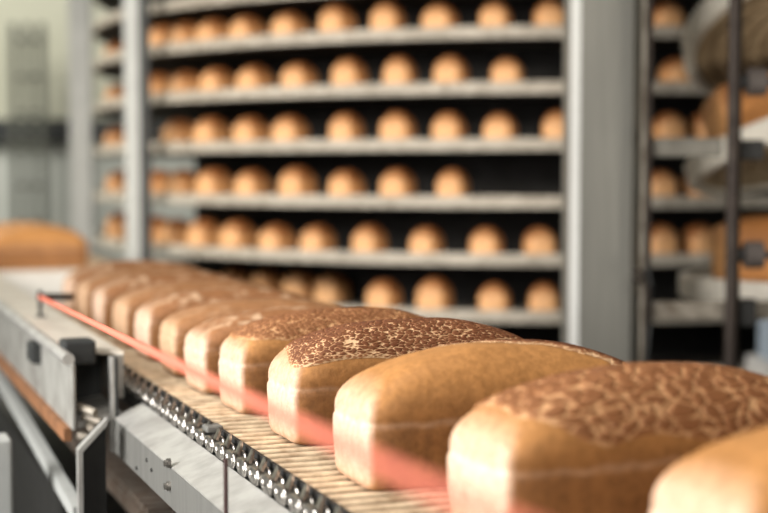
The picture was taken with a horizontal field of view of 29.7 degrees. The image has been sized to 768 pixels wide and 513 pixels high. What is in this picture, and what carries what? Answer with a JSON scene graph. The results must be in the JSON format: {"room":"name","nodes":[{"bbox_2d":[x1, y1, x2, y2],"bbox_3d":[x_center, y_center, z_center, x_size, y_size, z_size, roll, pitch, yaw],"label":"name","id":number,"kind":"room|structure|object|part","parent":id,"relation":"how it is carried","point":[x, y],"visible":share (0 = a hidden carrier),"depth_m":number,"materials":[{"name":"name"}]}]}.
{"room":"processing plant","nodes":[
{"label":"processing plant","id":0,"kind":"room"},
{"bbox_2d":[0,373,33,409],"bbox_3d":[0.000,1.040,4.067,12.000,0.050,14.000,0,3,0],"label":"floor","id":1,"kind":"structure","parent":0,"point":[26,403],"depth_m":7.95,"materials":[{"name":"concrete"}]},
{"bbox_2d":[9,23,49,223],"bbox_3d":[-2.111,-0.319,8.646,0.242,2.134,0.142,0,3,0],"label":"ladder","id":2,"kind":"object","parent":1,"relation":"on","point":[26,39],"visible":0.6,"depth_m":8.62,"materials":[{"name":"grey metal"}]},
{"bbox_2d":[68,0,94,251],"bbox_3d":[-1.248,-0.699,5.970,0.151,3.200,0.100,0,3,0],"label":"frame post","id":3,"kind":"object","parent":1,"relation":"on","point":[79,11],"visible":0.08,"depth_m":5.96,"materials":[{"name":"metal"}]},
{"bbox_2d":[123,0,151,259],"bbox_3d":[-0.842,-0.633,4.851,0.110,3.200,0.100,0,3,0],"label":"frame post","id":4,"kind":"object","parent":1,"relation":"on","point":[137,69],"visible":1,"depth_m":4.85,"materials":[{"name":"metal"}]},
{"bbox_2d":[0,251,450,512],"bbox_3d":[-0.540,0.559,3.006,0.710,0.994,5.268,-1,4,-21],"label":"conveyor","id":5,"kind":"object","parent":1,"relation":"on","point":[108,429],"visible":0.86,"depth_m":1.98,"materials":[{"name":"metal"}]},
{"bbox_3d":[-0.554,0.683,2.112,0.030,0.850,0.060,-1,4,-21],"label":"support leg","id":6,"kind":"part","parent":5,"relation":"part of","materials":[{"name":"grey paint"}]},
{"bbox_2d":[0,222,43,228],"bbox_3d":[-1.252,-0.056,5.008,0.315,0.128,0.135,-1,4,-21],"label":"bread loaf","id":7,"kind":"object","parent":5,"relation":"on","point":[6,224],"visible":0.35,"depth_m":4.97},
{"bbox_3d":[-1.045,0.392,3.666,0.010,0.230,3.660,-1,4,-21],"label":"under panel","id":8,"kind":"part","parent":5,"relation":"part of","materials":[{"name":"black paint"}]},
{"bbox_3d":[-1.074,0.041,3.655,0.017,0.017,3.620,-1,4,-21],"label":"guard rail","id":9,"kind":"part","parent":5,"relation":"part of","materials":[{"name":"metal"}]},
{"bbox_3d":[-0.794,0.082,3.926,0.450,0.019,1.120,-1,4,-21],"label":"transfer plate","id":10,"kind":"part","parent":5,"relation":"part of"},
{"bbox_3d":[-1.067,0.092,3.656,0.006,0.090,3.630,-1,4,-21],"label":"guard panel","id":11,"kind":"part","parent":5,"relation":"part of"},
{"bbox_3d":[-1.051,0.143,3.616,0.016,0.230,3.600,-1,4,-21],"label":"rail","id":12,"kind":"part","parent":5,"relation":"part of","materials":[{"name":"metal"}]},
{"bbox_2d":[0,224,79,234],"bbox_3d":[-1.150,-0.043,4.769,0.315,0.129,0.136,-1,4,-21],"label":"bread loaf","id":13,"kind":"object","parent":5,"relation":"on","point":[22,225],"visible":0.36,"depth_m":4.74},
{"bbox_2d":[0,227,88,269],"bbox_3d":[-1.088,-0.029,4.536,0.314,0.128,0.136,-1,4,-21],"label":"bread loaf","id":14,"kind":"object","parent":5,"relation":"on","point":[23,247],"visible":0.98,"depth_m":4.48,"materials":[{"name":"food"}]},
{"bbox_2d":[34,290,73,317],"bbox_3d":[-0.575,0.082,2.527,0.080,0.050,0.025,-3,4,-42],"label":"stand","id":15,"kind":"object","parent":5,"relation":"attached to","point":[53,296],"visible":0.72,"depth_m":2.52,"materials":[{"name":"grey paint"}]},
{"bbox_3d":[-0.595,0.083,2.509,0.007,0.049,0.007,-1,4,-21],"label":"stem","id":16,"kind":"part","parent":15,"relation":"part of","materials":[{"name":"grey paint"}]},
{"bbox_3d":[-0.574,0.070,2.535,0.068,0.016,0.011,-3,5,-44],"label":"arm","id":17,"kind":"part","parent":15,"relation":"part of","materials":[{"name":"brown metal"}]},
{"bbox_2d":[38,295,505,512],"bbox_3d":[-0.247,0.082,1.407,0.008,0.113,2.308,-1,3,-18],"label":"guide rail","id":18,"kind":"object","parent":15,"relation":"attached to","point":[458,501],"visible":1,"depth_m":0.70,"materials":[{"name":"plastic"}]},
{"bbox_2d":[4,408,127,512],"bbox_3d":[-0.607,0.716,3.348,0.580,0.020,4.600,-1,4,-21],"label":"frame","id":19,"kind":"object","parent":5,"relation":"on","point":[63,453],"depth_m":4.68,"materials":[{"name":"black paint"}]},
{"bbox_3d":[-0.388,0.653,1.943,0.034,0.870,0.030,-1,4,-21],"label":"support leg","id":20,"kind":"part","parent":5,"relation":"part of","materials":[{"name":"black paint"}]},
{"bbox_3d":[-0.225,0.162,3.113,0.030,0.094,5.250,-1,4,-21],"label":"frame","id":21,"kind":"part","parent":5,"relation":"part of","materials":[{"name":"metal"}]},
{"bbox_3d":[-0.374,0.204,1.997,0.005,0.131,0.020,-1,4,-21],"label":"post","id":22,"kind":"part","parent":5,"relation":"part of","materials":[{"name":"metal"}]},
{"bbox_3d":[-1.010,0.074,3.714,0.012,0.061,3.560,-1,4,-21],"label":"guard plate","id":23,"kind":"part","parent":5,"relation":"part of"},
{"bbox_3d":[-0.370,0.203,1.999,0.004,0.131,0.023,-1,4,-21],"label":"post","id":24,"kind":"part","parent":5,"relation":"part of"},
{"bbox_2d":[62,260,199,311],"bbox_3d":[-0.530,0.063,3.124,0.310,0.110,0.118,-1,4,-22],"label":"bread loaf","id":25,"kind":"object","parent":5,"relation":"on","point":[72,280],"visible":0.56,"depth_m":3.07,"materials":[{"name":"food"}]},
{"bbox_2d":[76,266,206,318],"bbox_3d":[-0.463,0.074,2.948,0.310,0.108,0.118,-1,4,-21],"label":"bread loaf","id":26,"kind":"object","parent":5,"relation":"on","point":[87,287],"visible":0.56,"depth_m":2.89,"materials":[{"name":"food"}]},
{"bbox_3d":[-0.082,0.289,1.237,0.003,0.045,1.635,-1,4,-21],"label":"plate","id":27,"kind":"part","parent":5,"relation":"part of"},
{"bbox_2d":[92,271,244,333],"bbox_3d":[-0.396,0.084,2.770,0.310,0.110,0.118,-1,4,-20],"label":"bread loaf","id":28,"kind":"object","parent":5,"relation":"on","point":[105,296],"visible":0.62,"depth_m":2.71,"materials":[{"name":"food"}]},
{"bbox_2d":[112,280,267,346],"bbox_3d":[-0.321,0.096,2.575,0.310,0.108,0.118,-1,4,-22],"label":"bread loaf","id":29,"kind":"object","parent":5,"relation":"on","point":[125,308],"visible":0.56,"depth_m":2.51,"materials":[{"name":"food"}]},
{"bbox_3d":[-0.063,0.280,1.244,0.042,0.063,1.635,-1,4,-21],"label":"frame","id":30,"kind":"part","parent":5,"relation":"part of","materials":[{"name":"metal"}]},
{"bbox_3d":[-0.201,0.201,1.701,0.020,0.008,0.025,-1,4,-21],"label":"chain joint plate","id":31,"kind":"part","parent":5,"relation":"part of","materials":[{"name":"metal"}]},
{"bbox_2d":[134,287,311,359],"bbox_3d":[-0.251,0.106,2.392,0.309,0.110,0.117,-1,4,-21],"label":"bread loaf","id":32,"kind":"object","parent":5,"relation":"on","point":[149,317],"visible":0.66,"depth_m":2.33,"materials":[{"name":"food"}]},
{"bbox_3d":[-0.153,0.482,1.414,0.004,0.574,0.004,-1,4,-21],"label":"thin rod","id":33,"kind":"part","parent":5,"relation":"part of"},
{"bbox_3d":[-0.271,0.202,1.865,0.019,0.018,2.986,-1,4,-21],"label":"drive chain","id":34,"kind":"part","parent":5,"relation":"part of","materials":[{"name":"metal"}]},
{"bbox_2d":[159,298,339,376],"bbox_3d":[-0.181,0.117,2.211,0.310,0.107,0.117,-1,4,-20],"label":"bread loaf","id":35,"kind":"object","parent":5,"relation":"on","point":[174,329],"visible":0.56,"depth_m":2.15,"materials":[{"name":"food"}]},
{"bbox_2d":[184,306,336,393],"bbox_3d":[-0.121,0.125,2.046,0.310,0.111,0.118,-1,4,-23],"label":"bread loaf","id":36,"kind":"object","parent":5,"relation":"on","point":[203,343],"visible":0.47,"depth_m":1.97,"materials":[{"name":"food"}]},
{"bbox_2d":[218,307,423,413],"bbox_3d":[-0.055,0.128,1.884,0.310,0.124,0.118,-1,4,-22],"label":"bread loaf","id":37,"kind":"object","parent":5,"relation":"on","point":[246,355],"visible":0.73,"depth_m":1.81,"materials":[{"name":"bread crust"}]},
{"bbox_2d":[267,317,522,444],"bbox_3d":[0.029,0.137,1.681,0.320,0.131,0.118,-1,4,-21],"label":"bread loaf","id":38,"kind":"object","parent":5,"relation":"on","point":[306,377],"visible":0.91,"depth_m":1.61,"materials":[{"name":"bread crust"}]},
{"bbox_2d":[333,339,626,490],"bbox_3d":[0.114,0.150,1.457,0.321,0.131,0.121,-1,4,-21],"label":"bread loaf","id":39,"kind":"object","parent":5,"relation":"on","point":[406,409],"visible":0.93,"depth_m":1.38,"materials":[{"name":"food"}]},
{"bbox_2d":[447,362,767,512],"bbox_3d":[0.229,0.159,1.250,0.340,0.136,0.134,-1,4,-22],"label":"bread loaf","id":40,"kind":"object","parent":5,"relation":"on","point":[599,439],"visible":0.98,"depth_m":1.18,"materials":[{"name":"baked bread crust"}]},
{"bbox_2d":[650,426,767,512],"bbox_3d":[0.358,0.175,1.037,0.335,0.128,0.130,-1,4,-24],"label":"bread loaf","id":41,"kind":"object","parent":5,"relation":"on","point":[730,474],"visible":1,"depth_m":0.98,"materials":[{"name":"food"}]},
{"bbox_2d":[93,0,767,369],"bbox_3d":[0.615,-0.187,6.119,3.600,2.162,3.600,0,3,0],"label":"shelving rack","id":42,"kind":"object","parent":1,"relation":"on","point":[516,184],"visible":0.45,"depth_m":4.75,"materials":[{"name":"metal"}]},
{"bbox_2d":[104,84,123,98],"bbox_3d":[-1.036,-0.628,5.686,0.119,0.099,0.097,-1,3,-14],"label":"loaf","id":43,"kind":"object","parent":42,"relation":"on","point":[116,90],"visible":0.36,"depth_m":5.64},
{"bbox_2d":[104,41,123,54],"bbox_3d":[-1.036,-0.793,5.676,0.120,0.101,0.100,-1,4,-18],"label":"loaf","id":44,"kind":"object","parent":42,"relation":"on","point":[115,46],"visible":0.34,"depth_m":5.63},
{"bbox_2d":[104,126,124,144],"bbox_3d":[-1.044,-0.463,5.732,0.119,0.102,0.095,0,3,-6],"label":"loaf","id":45,"kind":"object","parent":42,"relation":"on","point":[116,135],"visible":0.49,"depth_m":5.69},
{"bbox_2d":[105,212,125,239],"bbox_3d":[-1.036,-0.120,5.715,0.119,0.112,0.104,-1,4,-20],"label":"loaf","id":46,"kind":"object","parent":42,"relation":"on","point":[116,223],"visible":0.64,"depth_m":5.67,"materials":[{"name":"food"}]},
{"bbox_2d":[106,170,124,191],"bbox_3d":[-1.029,-0.288,5.678,0.120,0.104,0.102,-1,3,-17],"label":"loaf","id":47,"kind":"object","parent":42,"relation":"on","point":[115,181],"visible":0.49,"depth_m":5.63,"materials":[{"name":"food"}]},
{"bbox_2d":[152,216,167,242],"bbox_3d":[-0.816,-0.090,5.196,0.119,0.112,0.098,-2,4,-31],"label":"loaf","id":48,"kind":"object","parent":42,"relation":"on","point":[157,221],"visible":0.27,"depth_m":5.15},
{"bbox_2d":[151,170,170,192],"bbox_3d":[-0.797,-0.257,5.158,0.120,0.103,0.095,-2,4,-29],"label":"loaf","id":49,"kind":"object","parent":42,"relation":"on","point":[159,177],"visible":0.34,"depth_m":5.11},
{"bbox_2d":[151,73,170,93],"bbox_3d":[-0.797,-0.599,5.138,0.120,0.105,0.096,-2,4,-36],"label":"loaf","id":50,"kind":"object","parent":42,"relation":"on","point":[159,81],"visible":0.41,"depth_m":5.09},
{"bbox_2d":[150,24,172,44],"bbox_3d":[-0.770,-0.762,5.089,0.119,0.108,0.094,-2,4,-33],"label":"loaf","id":51,"kind":"object","parent":42,"relation":"on","point":[159,33],"visible":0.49,"depth_m":5.04,"materials":[{"name":"food"}]},
{"bbox_2d":[159,218,190,244],"bbox_3d":[-0.722,-0.080,5.065,0.120,0.106,0.098,-3,4,-41],"label":"loaf","id":52,"kind":"object","parent":42,"relation":"on","point":[173,231],"visible":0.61,"depth_m":5.02,"materials":[{"name":"food"}]},
{"bbox_2d":[162,119,194,141],"bbox_3d":[-0.705,-0.423,5.024,0.120,0.106,0.100,-3,4,-41],"label":"loaf","id":53,"kind":"object","parent":42,"relation":"on","point":[178,130],"visible":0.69,"depth_m":4.98,"materials":[{"name":"food"}]},
{"bbox_2d":[165,169,197,192],"bbox_3d":[-0.693,-0.250,5.020,0.094,0.105,0.119,3,5,45],"label":"loaf","id":54,"kind":"object","parent":42,"relation":"on","point":[181,180],"visible":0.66,"depth_m":4.98,"materials":[{"name":"food"}]},
{"bbox_2d":[168,22,197,42],"bbox_3d":[-0.676,-0.753,4.970,0.120,0.103,0.098,-2,4,-35],"label":"loaf","id":55,"kind":"object","parent":42,"relation":"on","point":[182,31],"visible":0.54,"depth_m":4.93,"materials":[{"name":"food"}]},
{"bbox_2d":[167,71,200,91],"bbox_3d":[-0.680,-0.588,4.985,0.119,0.102,0.094,-2,4,-34],"label":"loaf","id":56,"kind":"object","parent":42,"relation":"on","point":[181,80],"visible":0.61,"depth_m":4.95,"materials":[{"name":"food"}]},
{"bbox_2d":[187,218,221,246],"bbox_3d":[-0.609,-0.075,4.936,0.094,0.111,0.119,3,5,43],"label":"loaf","id":57,"kind":"object","parent":42,"relation":"on","point":[204,231],"visible":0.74,"depth_m":4.90,"materials":[{"name":"food"}]},
{"bbox_2d":[194,117,230,141],"bbox_3d":[-0.578,-0.417,4.885,0.097,0.108,0.120,3,4,39],"label":"loaf","id":58,"kind":"object","parent":42,"relation":"on","point":[208,128],"visible":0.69,"depth_m":4.84,"materials":[{"name":"food"}]},
{"bbox_2d":[196,19,229,39],"bbox_3d":[-0.566,-0.745,4.855,0.119,0.099,0.099,-3,4,-40],"label":"loaf","id":59,"kind":"object","parent":42,"relation":"on","point":[212,28],"visible":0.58,"depth_m":4.81,"materials":[{"name":"food"}]},
{"bbox_2d":[196,168,233,193],"bbox_3d":[-0.570,-0.245,4.887,0.102,0.110,0.119,3,5,43],"label":"loaf","id":60,"kind":"object","parent":42,"relation":"on","point":[211,180],"visible":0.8,"depth_m":4.85,"materials":[{"name":"food"}]},
{"bbox_2d":[199,67,236,89],"bbox_3d":[-0.555,-0.581,4.853,0.097,0.103,0.119,3,4,41],"label":"loaf","id":61,"kind":"object","parent":42,"relation":"on","point":[213,78],"visible":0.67,"depth_m":4.81,"materials":[{"name":"food"}]},
{"bbox_2d":[222,267,252,282],"bbox_3d":[-0.525,0.088,5.158,0.119,0.102,0.095,-3,4,-39],"label":"loaf","id":62,"kind":"object","parent":42,"relation":"on","point":[240,273],"visible":0.31,"depth_m":5.13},
{"bbox_2d":[219,220,256,247],"bbox_3d":[-0.485,-0.067,4.820,0.102,0.110,0.119,2,4,36],"label":"loaf","id":63,"kind":"object","parent":42,"relation":"on","point":[236,233],"visible":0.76,"depth_m":4.78,"materials":[{"name":"food"}]},
{"bbox_2d":[229,15,266,36],"bbox_3d":[-0.445,-0.739,4.749,0.093,0.100,0.119,3,4,39],"label":"loaf","id":64,"kind":"object","parent":42,"relation":"on","point":[247,25],"visible":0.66,"depth_m":4.71,"materials":[{"name":"food"}]},
{"bbox_2d":[232,116,270,140],"bbox_3d":[-0.434,-0.408,4.760,0.099,0.105,0.119,2,4,37],"label":"loaf","id":65,"kind":"object","parent":42,"relation":"on","point":[250,127],"visible":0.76,"depth_m":4.72,"materials":[{"name":"food"}]},
{"bbox_2d":[234,169,271,193],"bbox_3d":[-0.431,-0.234,4.767,0.095,0.104,0.120,2,4,33],"label":"loaf","id":66,"kind":"object","parent":42,"relation":"on","point":[253,181],"visible":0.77,"depth_m":4.72,"materials":[{"name":"food"}]},
{"bbox_2d":[236,65,273,87],"bbox_3d":[-0.420,-0.574,4.739,0.097,0.102,0.120,2,4,36],"label":"loaf","id":67,"kind":"object","parent":42,"relation":"on","point":[254,75],"visible":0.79,"depth_m":4.70,"materials":[{"name":"food"}]},
{"bbox_2d":[251,268,284,289],"bbox_3d":[-0.401,0.094,5.030,0.120,0.106,0.094,-3,5,-43],"label":"loaf","id":68,"kind":"object","parent":42,"relation":"on","point":[272,278],"visible":0.56,"depth_m":4.99,"materials":[{"name":"food"}]},
{"bbox_2d":[258,224,295,249],"bbox_3d":[-0.347,-0.056,4.717,0.096,0.099,0.120,2,4,36],"label":"loaf","id":69,"kind":"object","parent":42,"relation":"on","point":[275,236],"visible":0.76,"depth_m":4.68,"materials":[{"name":"food"}]},
{"bbox_2d":[271,115,309,139],"bbox_3d":[-0.300,-0.402,4.665,0.102,0.104,0.120,2,4,28],"label":"loaf","id":70,"kind":"object","parent":42,"relation":"on","point":[291,127],"visible":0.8,"depth_m":4.62,"materials":[{"name":"food"}]},
{"bbox_2d":[271,12,309,33],"bbox_3d":[-0.300,-0.733,4.646,0.101,0.100,0.120,2,4,33],"label":"loaf","id":71,"kind":"object","parent":42,"relation":"on","point":[288,22],"visible":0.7,"depth_m":4.60,"materials":[{"name":"food"}]},
{"bbox_2d":[278,167,317,194],"bbox_3d":[-0.277,-0.233,4.661,0.103,0.112,0.120,2,4,33],"label":"loaf","id":72,"kind":"object","parent":42,"relation":"on","point":[295,180],"visible":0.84,"depth_m":4.62,"materials":[{"name":"food"}]},
{"bbox_2d":[280,63,318,85],"bbox_3d":[-0.270,-0.568,4.637,0.101,0.102,0.119,2,4,27],"label":"loaf","id":73,"kind":"object","parent":42,"relation":"on","point":[295,74],"visible":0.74,"depth_m":4.59,"materials":[{"name":"food"}]},
{"bbox_2d":[282,270,316,299],"bbox_3d":[-0.285,0.100,4.934,0.103,0.106,0.119,2,4,31],"label":"loaf","id":74,"kind":"object","parent":42,"relation":"on","point":[301,282],"visible":0.7,"depth_m":4.89,"materials":[{"name":"food"}]},
{"bbox_2d":[300,225,335,250],"bbox_3d":[-0.211,-0.051,4.633,0.094,0.100,0.119,2,4,27],"label":"loaf","id":75,"kind":"object","parent":42,"relation":"on","point":[315,237],"visible":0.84,"depth_m":4.59,"materials":[{"name":"food"}]},
{"bbox_2d":[314,273,349,304],"bbox_3d":[-0.173,0.107,4.858,0.101,0.100,0.119,2,4,30],"label":"loaf","id":76,"kind":"object","parent":42,"relation":"on","point":[334,289],"visible":0.96,"depth_m":4.81,"materials":[{"name":"food"}]},
{"bbox_2d":[318,5,356,30],"bbox_3d":[-0.146,-0.734,4.559,0.100,0.112,0.119,2,4,30],"label":"loaf","id":77,"kind":"object","parent":42,"relation":"on","point":[335,17],"visible":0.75,"depth_m":4.51,"materials":[{"name":"food"}]},
{"bbox_2d":[328,170,364,194],"bbox_3d":[-0.117,-0.223,4.574,0.094,0.102,0.119,2,4,30],"label":"loaf","id":78,"kind":"object","parent":42,"relation":"on","point":[344,182],"visible":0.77,"depth_m":4.53,"materials":[{"name":"food"}]},
{"bbox_2d":[329,113,364,138],"bbox_3d":[-0.117,-0.398,4.564,0.094,0.109,0.119,1,4,23],"label":"loaf","id":79,"kind":"object","parent":42,"relation":"on","point":[344,125],"visible":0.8,"depth_m":4.52,"materials":[{"name":"food"}]},
{"bbox_2d":[331,58,367,84],"bbox_3d":[-0.107,-0.567,4.549,0.098,0.111,0.119,1,4,24],"label":"loaf","id":80,"kind":"object","parent":42,"relation":"on","point":[347,70],"visible":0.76,"depth_m":4.50,"materials":[{"name":"food"}]},
{"bbox_2d":[352,225,387,251],"bbox_3d":[-0.044,-0.048,4.551,0.094,0.103,0.119,2,4,27],"label":"loaf","id":81,"kind":"object","parent":42,"relation":"on","point":[368,238],"visible":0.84,"depth_m":4.51,"materials":[{"name":"food"}]},
{"bbox_2d":[366,280,401,307],"bbox_3d":[0.000,0.124,4.544,0.096,0.103,0.120,2,4,24],"label":"loaf","id":82,"kind":"object","parent":42,"relation":"on","point":[382,293],"visible":0.83,"depth_m":4.50,"materials":[{"name":"food"}]},
{"bbox_2d":[370,2,405,28],"bbox_3d":[0.013,-0.730,4.489,0.097,0.112,0.119,1,4,20],"label":"loaf","id":83,"kind":"object","parent":42,"relation":"on","point":[385,15],"visible":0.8,"depth_m":4.44,"materials":[{"name":"food"}]},
{"bbox_2d":[380,111,415,138],"bbox_3d":[0.044,-0.395,4.497,0.103,0.110,0.119,1,3,18],"label":"loaf","id":84,"kind":"object","parent":42,"relation":"on","point":[395,125],"visible":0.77,"depth_m":4.45,"materials":[{"name":"food"}]},
{"bbox_2d":[380,168,415,195],"bbox_3d":[0.044,-0.221,4.508,0.097,0.106,0.120,1,4,23],"label":"loaf","id":85,"kind":"object","parent":42,"relation":"on","point":[398,181],"visible":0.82,"depth_m":4.46,"materials":[{"name":"food"}]},
{"bbox_2d":[383,56,416,82],"bbox_3d":[0.050,-0.564,4.485,0.095,0.111,0.120,1,3,16],"label":"loaf","id":86,"kind":"object","parent":42,"relation":"on","point":[399,69],"visible":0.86,"depth_m":4.43,"materials":[{"name":"food"}]},
{"bbox_2d":[409,227,443,252],"bbox_3d":[0.133,-0.043,4.489,0.092,0.100,0.120,1,4,23],"label":"loaf","id":87,"kind":"object","parent":42,"relation":"on","point":[424,239],"visible":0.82,"depth_m":4.44,"materials":[{"name":"food"}]},
{"bbox_2d":[416,278,452,308],"bbox_3d":[0.157,0.122,4.492,0.103,0.113,0.119,1,4,21],"label":"loaf","id":88,"kind":"object","parent":42,"relation":"on","point":[433,293],"visible":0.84,"depth_m":4.44,"materials":[{"name":"food"}]},
{"bbox_2d":[421,4,458,26],"bbox_3d":[0.173,-0.722,4.438,0.101,0.102,0.120,1,4,21],"label":"loaf","id":89,"kind":"object","parent":42,"relation":"on","point":[437,15],"visible":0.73,"depth_m":4.39,"materials":[{"name":"food"}]},
{"bbox_2d":[432,112,465,137],"bbox_3d":[0.200,-0.391,4.450,0.096,0.107,0.120,1,3,17],"label":"loaf","id":90,"kind":"object","parent":42,"relation":"on","point":[447,124],"visible":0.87,"depth_m":4.40,"materials":[{"name":"food"}]},
{"bbox_2d":[433,56,468,81],"bbox_3d":[0.206,-0.560,4.439,0.098,0.109,0.119,1,4,19],"label":"loaf","id":91,"kind":"object","parent":42,"relation":"on","point":[448,68],"visible":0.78,"depth_m":4.39,"materials":[{"name":"food"}]},
{"bbox_2d":[436,169,469,195],"bbox_3d":[0.212,-0.217,4.458,0.094,0.105,0.119,1,3,17],"label":"loaf","id":92,"kind":"object","parent":42,"relation":"on","point":[452,182],"visible":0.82,"depth_m":4.41,"materials":[{"name":"food"}]},
{"bbox_2d":[469,227,503,253],"bbox_3d":[0.315,-0.040,4.446,0.097,0.099,0.119,1,3,16],"label":"loaf","id":93,"kind":"object","parent":42,"relation":"on","point":[485,239],"visible":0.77,"depth_m":4.40,"materials":[{"name":"food"}]},
{"bbox_2d":[478,283,510,309],"bbox_3d":[0.340,0.131,4.452,0.098,0.100,0.119,1,3,10],"label":"loaf","id":94,"kind":"object","parent":42,"relation":"on","point":[493,296],"visible":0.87,"depth_m":4.40,"materials":[{"name":"food"}]},
{"bbox_2d":[479,2,511,25],"bbox_3d":[0.339,-0.720,4.402,0.095,0.103,0.120,1,3,14],"label":"loaf","id":95,"kind":"object","parent":42,"relation":"on","point":[493,13],"visible":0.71,"depth_m":4.35,"materials":[{"name":"food"}]},
{"bbox_2d":[483,113,517,137],"bbox_3d":[0.354,-0.386,4.419,0.098,0.101,0.119,1,3,15],"label":"loaf","id":96,"kind":"object","parent":42,"relation":"on","point":[498,125],"visible":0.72,"depth_m":4.37,"materials":[{"name":"food"}]},
{"bbox_2d":[491,58,523,80],"bbox_3d":[0.376,-0.553,4.406,0.098,0.099,0.119,1,3,13],"label":"loaf","id":97,"kind":"object","parent":42,"relation":"on","point":[505,69],"visible":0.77,"depth_m":4.35,"materials":[{"name":"food"}]},
{"bbox_2d":[523,227,556,253],"bbox_3d":[0.475,-0.040,4.425,0.099,0.101,0.119,0,3,0],"label":"loaf","id":98,"kind":"object","parent":42,"relation":"on","point":[538,240],"visible":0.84,"depth_m":4.37,"materials":[{"name":"food"}]},
{"bbox_2d":[528,283,559,310],"bbox_3d":[0.490,0.131,4.434,0.096,0.102,0.120,1,3,10],"label":"loaf","id":99,"kind":"object","parent":42,"relation":"on","point":[543,296],"visible":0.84,"depth_m":4.38,"materials":[{"name":"food"}]},
{"bbox_2d":[533,0,563,24],"bbox_3d":[0.500,-0.721,4.383,0.094,0.107,0.119,0,3,0],"label":"loaf","id":100,"kind":"object","parent":42,"relation":"on","point":[548,12],"visible":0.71,"depth_m":4.33,"materials":[{"name":"food"}]},
{"bbox_2d":[542,110,562,137],"bbox_3d":[0.527,-0.389,4.401,0.093,0.109,0.119,0,3,8],"label":"loaf","id":101,"kind":"object","parent":42,"relation":"on","point":[552,126],"visible":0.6,"depth_m":4.35,"materials":[{"name":"food"}]},
{"bbox_2d":[651,170,677,195],"bbox_3d":[0.843,-0.213,4.425,0.096,0.101,0.119,0,3,-4],"label":"loaf","id":102,"kind":"object","parent":42,"relation":"on","point":[664,183],"visible":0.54,"depth_m":4.37,"materials":[{"name":"food"}]},
{"bbox_2d":[651,224,678,253],"bbox_3d":[0.849,-0.045,4.435,0.096,0.110,0.119,0,3,-6],"label":"loaf","id":103,"kind":"object","parent":42,"relation":"on","point":[664,239],"visible":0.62,"depth_m":4.38,"materials":[{"name":"food"}]},
{"bbox_2d":[653,3,684,25],"bbox_3d":[0.855,-0.718,4.397,0.095,0.099,0.119,-1,3,-13],"label":"loaf","id":104,"kind":"object","parent":42,"relation":"on","point":[664,13],"visible":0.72,"depth_m":4.35,"materials":[{"name":"food"}]},
{"bbox_2d":[652,112,686,137],"bbox_3d":[0.868,-0.388,4.418,0.092,0.105,0.120,-1,3,-9],"label":"loaf","id":105,"kind":"object","parent":42,"relation":"on","point":[667,124],"visible":0.73,"depth_m":4.37,"materials":[{"name":"food"}]},
{"bbox_2d":[658,58,689,80],"bbox_3d":[0.893,-0.554,4.412,0.098,0.101,0.119,-1,3,-16],"label":"loaf","id":106,"kind":"object","parent":42,"relation":"on","point":[673,69],"visible":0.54,"depth_m":4.36,"materials":[{"name":"food"}]},
{"bbox_2d":[679,224,712,253],"bbox_3d":[0.970,-0.046,4.456,0.102,0.110,0.119,-1,4,-19],"label":"loaf","id":107,"kind":"object","parent":42,"relation":"on","point":[696,238],"visible":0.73,"depth_m":4.41,"materials":[{"name":"food"}]},
{"bbox_2d":[687,112,706,137],"bbox_3d":[0.988,-0.391,4.440,0.103,0.108,0.120,-1,4,-19],"label":"loaf","id":108,"kind":"object","parent":42,"relation":"on","point":[695,127],"visible":0.2,"depth_m":4.41,"materials":[{"name":"food"}]},
{"bbox_2d":[681,174,719,195],"bbox_3d":[0.970,-0.218,4.446,0.098,0.108,0.120,-1,3,-16],"label":"loaf","id":109,"kind":"object","parent":42,"relation":"on","point":[685,190],"visible":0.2,"depth_m":4.43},
{"bbox_2d":[561,0,642,362],"bbox_3d":[0.472,-0.531,3.103,0.157,3.200,0.163,0,3,0],"label":"steel column","id":110,"kind":"structure","parent":1,"relation":"on","point":[602,57],"depth_m":3.05,"materials":[{"name":"metal"}]},
{"bbox_2d":[631,0,767,367],"bbox_3d":[0.673,-0.520,2.911,0.345,3.200,0.088,0,3,0],"label":"frame","id":111,"kind":"object","parent":1,"relation":"on","point":[735,311],"visible":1,"depth_m":2.92,"materials":[{"name":"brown metal"}]},
{"bbox_3d":[0.534,-0.521,2.926,0.016,3.200,0.022,0,3,0],"label":"rail","id":112,"kind":"part","parent":111,"relation":"part of","materials":[{"name":"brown metal"}]},
{"bbox_2d":[679,0,767,300],"bbox_3d":[1.029,-0.544,3.324,0.678,3.200,0.678,-3,4,-41],"label":"conveyor","id":113,"kind":"object","parent":1,"relation":"on","point":[705,34],"visible":0.68,"depth_m":3.30,"materials":[{"name":"grey metal"}]},
{"bbox_2d":[701,82,767,137],"bbox_3d":[0.859,-0.326,3.286,0.254,0.195,0.183,0,3,-5],"label":"bread loaf","id":114,"kind":"object","parent":113,"relation":"on","point":[754,108],"visible":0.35,"depth_m":3.21,"materials":[{"name":"food"}]},
{"bbox_2d":[711,214,767,282],"bbox_3d":[0.874,-0.020,3.274,0.240,0.150,0.166,0,3,-3],"label":"bread loaf","id":115,"kind":"object","parent":113,"relation":"on","point":[752,227],"visible":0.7,"depth_m":3.20,"materials":[{"name":"food"}]},
{"bbox_2d":[746,320,767,375],"bbox_3d":[1.252,0.588,4.031,0.440,0.856,0.240,0,3,0],"label":"box","id":116,"kind":"object","parent":1,"relation":"on","point":[757,363],"visible":0.35,"depth_m":4.05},
{"bbox_2d":[0,0,195,260],"bbox_3d":[0.000,-1.849,8.958,12.000,5.150,0.100,0,3,0],"label":"wall","id":117,"kind":"structure","parent":0,"point":[53,13],"depth_m":8.96,"materials":[{"name":"paint"}]},
{"bbox_2d":[0,119,168,140],"bbox_3d":[-3.600,-0.778,8.935,4.800,0.134,0.070,0,3,0],"label":"trim","id":118,"kind":"structure","parent":117,"relation":"attached to","point":[57,129],"depth_m":8.90,"materials":[{"name":"grey paint"}]}
]}

